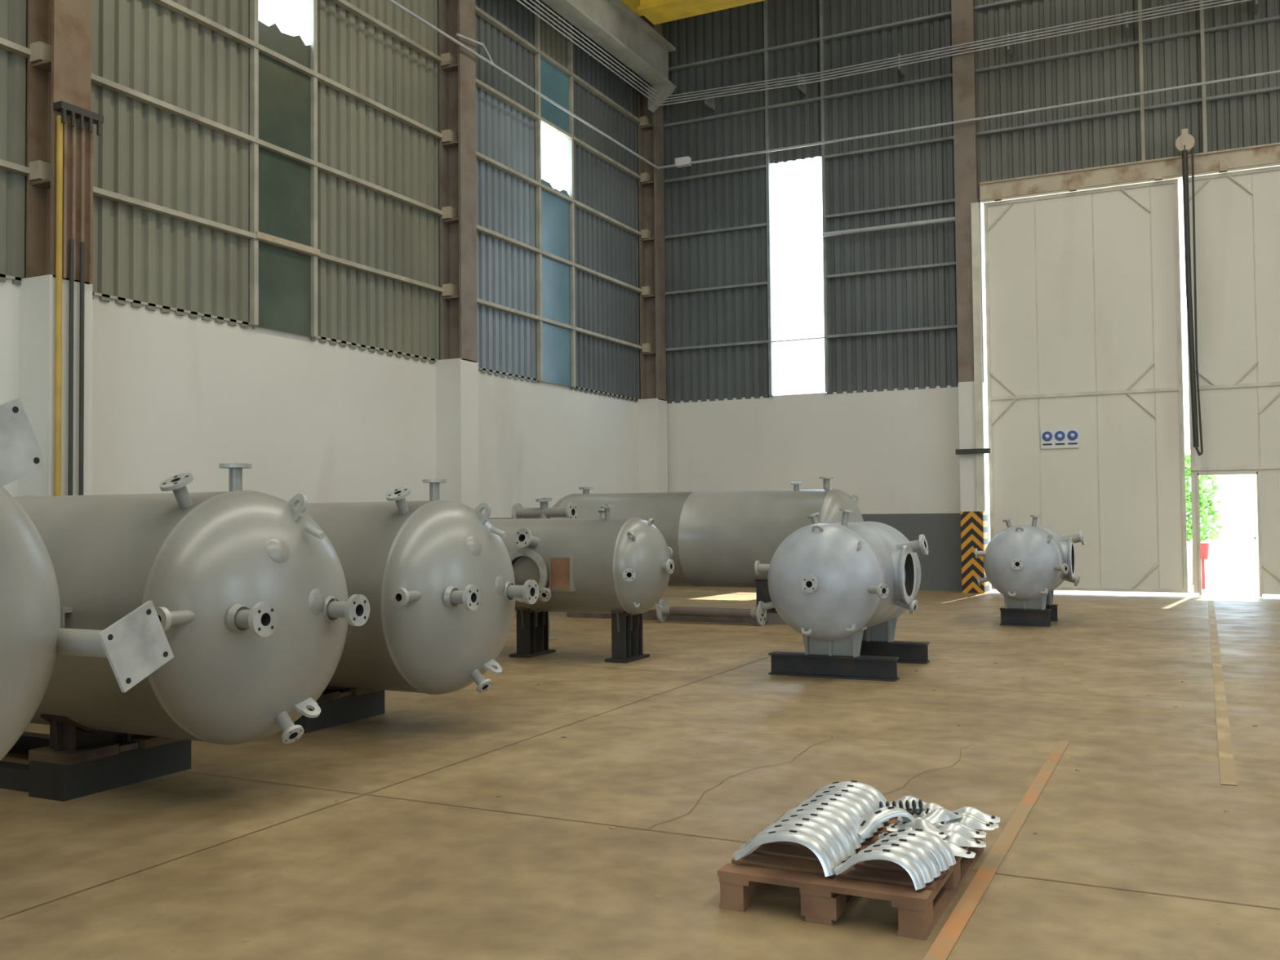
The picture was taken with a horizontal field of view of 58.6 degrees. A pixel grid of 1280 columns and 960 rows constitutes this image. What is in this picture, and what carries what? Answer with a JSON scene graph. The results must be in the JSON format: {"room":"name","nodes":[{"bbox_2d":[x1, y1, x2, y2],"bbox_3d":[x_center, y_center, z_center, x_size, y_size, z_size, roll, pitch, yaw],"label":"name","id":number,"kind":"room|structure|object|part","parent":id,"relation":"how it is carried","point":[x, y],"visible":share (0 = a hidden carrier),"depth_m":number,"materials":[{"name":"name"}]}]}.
{"room":"factory hall","nodes":[
{"label":"factory hall","id":0,"kind":"room"},
{"bbox_2d":[0,0,640,519],"bbox_3d":[-7.833,-4.665,8.438,0.230,13.000,36.000,-1,-2,26],"label":"wall","id":1,"kind":"structure","parent":0,"point":[175,393],"depth_m":15.70,"materials":[{"name":"white paint"}]},
{"bbox_2d":[257,20,311,336],"bbox_3d":[-4.594,-4.856,14.725,0.008,5.900,0.990,-1,-2,26],"label":"window","id":2,"kind":"structure","parent":1,"relation":"in","point":[284,91],"depth_m":14.68,"materials":[{"name":"green glass"}]},
{"bbox_2d":[0,0,643,399],"bbox_3d":[-7.709,-6.618,8.427,0.150,9.100,36.000,-1,-2,26],"label":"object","id":3,"kind":"structure","parent":1,"relation":"attached to","point":[254,235],"depth_m":15.53,"materials":[{"name":"paint"}]},
{"bbox_2d":[540,57,571,386],"bbox_3d":[-1.559,-4.699,20.886,0.008,5.900,1.130,-1,-2,26],"label":"window","id":4,"kind":"structure","parent":1,"relation":"in","point":[554,83],"depth_m":20.89,"materials":[{"name":"blue glass"}]},
{"bbox_2d":[0,586,1279,959],"bbox_3d":[3.270,1.654,2.891,24.760,0.204,36.150,-1,-2,26],"label":"floor","id":5,"kind":"structure","parent":0,"point":[1135,853],"depth_m":5.85,"materials":[{"name":"concrete"}]},
{"bbox_2d":[17,0,92,496],"bbox_3d":[-5.925,-4.588,11.599,0.460,13.000,0.480,-1,-2,26],"label":"steel column","id":6,"kind":"structure","parent":5,"relation":"on","point":[60,31],"depth_m":11.42,"materials":[{"name":"brown paint"}]},
{"bbox_2d":[53,100,103,495],"bbox_3d":[-5.612,-0.911,11.373,0.125,5.630,0.480,-1,-2,26],"label":"pipes","id":7,"kind":"object","parent":6,"relation":"attached to","point":[73,111],"visible":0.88,"depth_m":11.32,"materials":[{"name":"metal"}]},
{"bbox_2d":[0,397,173,760],"bbox_3d":[-4.142,0.731,4.586,4.588,1.903,1.547,-1,-2,26],"label":"vessel","id":8,"kind":"object","parent":5,"relation":"on","point":[32,637],"visible":1,"depth_m":4.05,"materials":[{"name":"grey paint"}]},
{"bbox_2d":[0,462,369,801],"bbox_3d":[-3.808,0.851,6.968,4.935,1.802,1.484,-1,-2,26],"label":"vessel","id":9,"kind":"object","parent":5,"relation":"on","point":[248,593],"visible":0.95,"depth_m":5.88,"materials":[{"name":"grey paint"}]},
{"bbox_2d":[280,479,538,733],"bbox_3d":[-3.059,0.918,8.828,4.935,1.766,1.484,-1,-2,26],"label":"vessel","id":10,"kind":"object","parent":5,"relation":"on","point":[436,576],"visible":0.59,"depth_m":7.67,"materials":[{"name":"grey paint"}]},
{"bbox_2d":[435,0,479,509],"bbox_3d":[-2.868,-4.429,17.805,0.460,13.000,0.480,-1,-2,26],"label":"steel column","id":11,"kind":"structure","parent":5,"relation":"on","point":[457,430],"depth_m":17.68,"materials":[{"name":"brown paint"},{"name":"white plaster"},{"name":"paint"}]},
{"bbox_2d":[541,0,675,112],"bbox_3d":[-6.851,-8.715,8.838,0.500,1.300,33.400,-1,-2,26],"label":"girder","id":12,"kind":"object","parent":11,"relation":"attached to","point":[611,24],"visible":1,"depth_m":21.99,"materials":[{"name":"metal"}]},
{"bbox_2d":[621,0,764,24],"bbox_3d":[9.627,-9.384,16.628,22.980,1.020,1.500,-1,-2,26],"label":"bridge","id":13,"kind":"object","parent":12,"relation":"on","point":[657,11],"visible":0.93,"depth_m":20.95,"materials":[{"name":"yellow paint"}]},
{"bbox_2d":[511,497,577,640],"bbox_3d":[-1.151,1.074,13.808,0.803,1.719,0.300,-1,-2,26],"label":"spool","id":14,"kind":"object","parent":5,"relation":"on","point":[517,512],"visible":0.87,"depth_m":13.77,"materials":[{"name":"grey paint"}]},
{"bbox_2d":[488,504,674,663],"bbox_3d":[-1.066,1.082,12.257,3.042,1.608,1.299,-1,-2,26],"label":"vessel","id":15,"kind":"object","parent":5,"relation":"on","point":[620,567],"visible":0.78,"depth_m":11.65,"materials":[{"name":"grey paint"}]},
{"bbox_2d":[637,15,667,493],"bbox_3d":[0.234,-4.269,24.101,0.460,13.000,0.480,-1,-2,26],"label":"steel column","id":16,"kind":"structure","parent":5,"relation":"on","point":[652,433],"depth_m":24.00,"materials":[{"name":"metal"}]},
{"bbox_2d":[549,476,863,626],"bbox_3d":[0.864,0.993,16.433,5.102,2.002,1.705,-1,-2,26],"label":"vessel","id":17,"kind":"object","parent":5,"relation":"on","point":[715,539],"visible":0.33,"depth_m":15.82,"materials":[{"name":"grey paint"}]},
{"bbox_2d":[244,651,1257,942],"bbox_3d":[1.420,1.709,7.378,7.708,0.006,9.243,-1,-2,26],"label":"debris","id":18,"kind":"object","parent":5,"relation":"on","point":[658,895],"visible":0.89,"depth_m":6.09,"materials":[{"name":"brown"}]},
{"bbox_2d":[754,507,929,681],"bbox_3d":[2.034,1.041,10.883,1.360,1.543,2.373,-1,-2,26],"label":"vessel","id":19,"kind":"object","parent":5,"relation":"on","point":[845,586],"visible":1,"depth_m":10.21,"materials":[{"name":"grey paint"}]},
{"bbox_2d":[717,816,983,940],"bbox_3d":[0.910,1.564,4.696,0.796,0.142,1.180,-1,-2,26],"label":"wooden pallet","id":20,"kind":"object","parent":5,"relation":"on","point":[743,882],"visible":0.48,"depth_m":4.29,"materials":[{"name":"brown wood"}]},
{"bbox_2d":[733,780,999,889],"bbox_3d":[0.960,1.417,4.678,0.866,0.148,1.072,-1,-2,26],"label":"curved metal parts","id":21,"kind":"object","parent":20,"relation":"on","point":[833,822],"visible":0.98,"depth_m":4.55,"materials":[{"name":"metal"}]},
{"bbox_2d":[879,799,928,815],"bbox_3d":[1.132,1.414,4.914,0.217,0.063,0.066,0,-2,-9],"label":"coil spring","id":22,"kind":"object","parent":21,"relation":"on","point":[907,802],"visible":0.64,"depth_m":4.90,"materials":[{"name":"black paint"}]},
{"bbox_2d":[951,0,990,593],"bbox_3d":[6.180,-4.415,21.287,0.600,13.000,0.559,-1,-2,26],"label":"steel column","id":23,"kind":"structure","parent":5,"relation":"on","point":[972,451],"depth_m":21.13,"materials":[{"name":"metal"}]},
{"bbox_2d":[974,515,1084,626],"bbox_3d":[5.233,1.188,15.215,1.259,1.448,1.932,-1,-2,26],"label":"vessel","id":24,"kind":"object","parent":5,"relation":"on","point":[1025,564],"visible":1,"depth_m":14.63,"materials":[{"name":"grey paint"}]},
{"bbox_2d":[662,0,1279,591],"bbox_3d":[11.159,-4.528,19.244,24.760,13.000,0.230,-1,-2,26],"label":"wall","id":25,"kind":"structure","parent":0,"point":[886,429],"depth_m":22.31,"materials":[{"name":"grey metal"}]},
{"bbox_2d":[386,0,1279,237],"bbox_3d":[3.428,-6.356,5.078,22.045,1.993,31.845,-1,-2,26],"label":"conduit pipe","id":26,"kind":"object","parent":25,"relation":"attached to","point":[682,162],"visible":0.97,"depth_m":21.07,"materials":[{"name":"metal"}]},
{"bbox_2d":[515,0,1257,111],"bbox_3d":[3.466,-8.482,5.172,21.964,0.300,31.950,-1,-2,26],"label":"cable bundle","id":27,"kind":"object","parent":25,"relation":"attached to","point":[709,99],"visible":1,"depth_m":21.22,"materials":[{"name":"paint"}]},
{"bbox_2d":[663,0,1279,395],"bbox_3d":[11.197,-6.484,19.081,24.460,9.100,0.120,-1,-2,26],"label":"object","id":28,"kind":"structure","parent":25,"relation":"attached to","point":[1202,31],"depth_m":22.51,"materials":[{"name":"paint"}]},
{"bbox_2d":[979,142,1279,592],"bbox_3d":[12.480,-1.898,18.159,13.550,7.510,0.390,-1,-2,26],"label":"door","id":29,"kind":"structure","parent":25,"relation":"in","point":[1083,302],"depth_m":20.26,"materials":[{"name":"beige paint"}]},
{"bbox_2d":[1040,428,1079,448],"bbox_3d":[7.543,-0.741,20.481,0.650,0.340,0.072,-1,-2,26],"label":"safety sign","id":30,"kind":"object","parent":29,"relation":"attached to","point":[1050,438],"visible":1,"depth_m":20.48,"materials":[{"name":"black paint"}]},
{"bbox_3d":[12.444,-5.476,18.268,13.550,0.350,0.390,-1,-2,26],"label":"door rail","id":31,"kind":"part","parent":29,"relation":"part of","materials":[{"name":"beige metal"}]},
{"bbox_2d":[1186,165,1279,596],"bbox_3d":[11.542,-1.660,19.073,4.250,7.190,0.968,-1,-2,26],"label":"door","id":32,"kind":"structure","parent":29,"relation":"hanging from","point":[1237,213],"depth_m":19.28,"materials":[{"name":"beige paint"}]},
{"bbox_2d":[1175,128,1203,455],"bbox_3d":[9.437,-3.189,19.588,0.307,5.580,0.575,-1,-2,26],"label":"chain hoist","id":33,"kind":"object","parent":25,"relation":"attached to","point":[1184,143],"visible":1,"depth_m":19.35,"materials":[{"name":"black paint"}]},
{"label":"outside","id":34,"kind":"structure","parent":0,"visible":0},
{"bbox_2d":[989,536,1279,596],"bbox_3d":[2.226,1.824,4.432,120.000,0.380,150.000,-1,-2,26],"label":"ground","id":35,"kind":"structure","parent":34,"point":[1231,564],"depth_m":31.68,"materials":[{"name":"white concrete"}]},
{"bbox_2d":[1184,452,1225,585],"bbox_3d":[11.119,0.762,22.950,1.197,2.695,0.985,-1,-2,26],"label":"shrub","id":36,"kind":"object","parent":35,"relation":"on","point":[1206,519],"visible":0.34,"depth_m":22.74,"materials":[{"name":"green plant"}]},
{"bbox_2d":[1200,542,1208,589],"bbox_3d":[10.702,1.639,21.670,0.240,0.870,0.240,-1,-2,26],"label":"bucket","id":37,"kind":"object","parent":35,"relation":"on","point":[1204,546],"visible":0.83,"depth_m":21.61,"materials":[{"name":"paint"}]}
]}

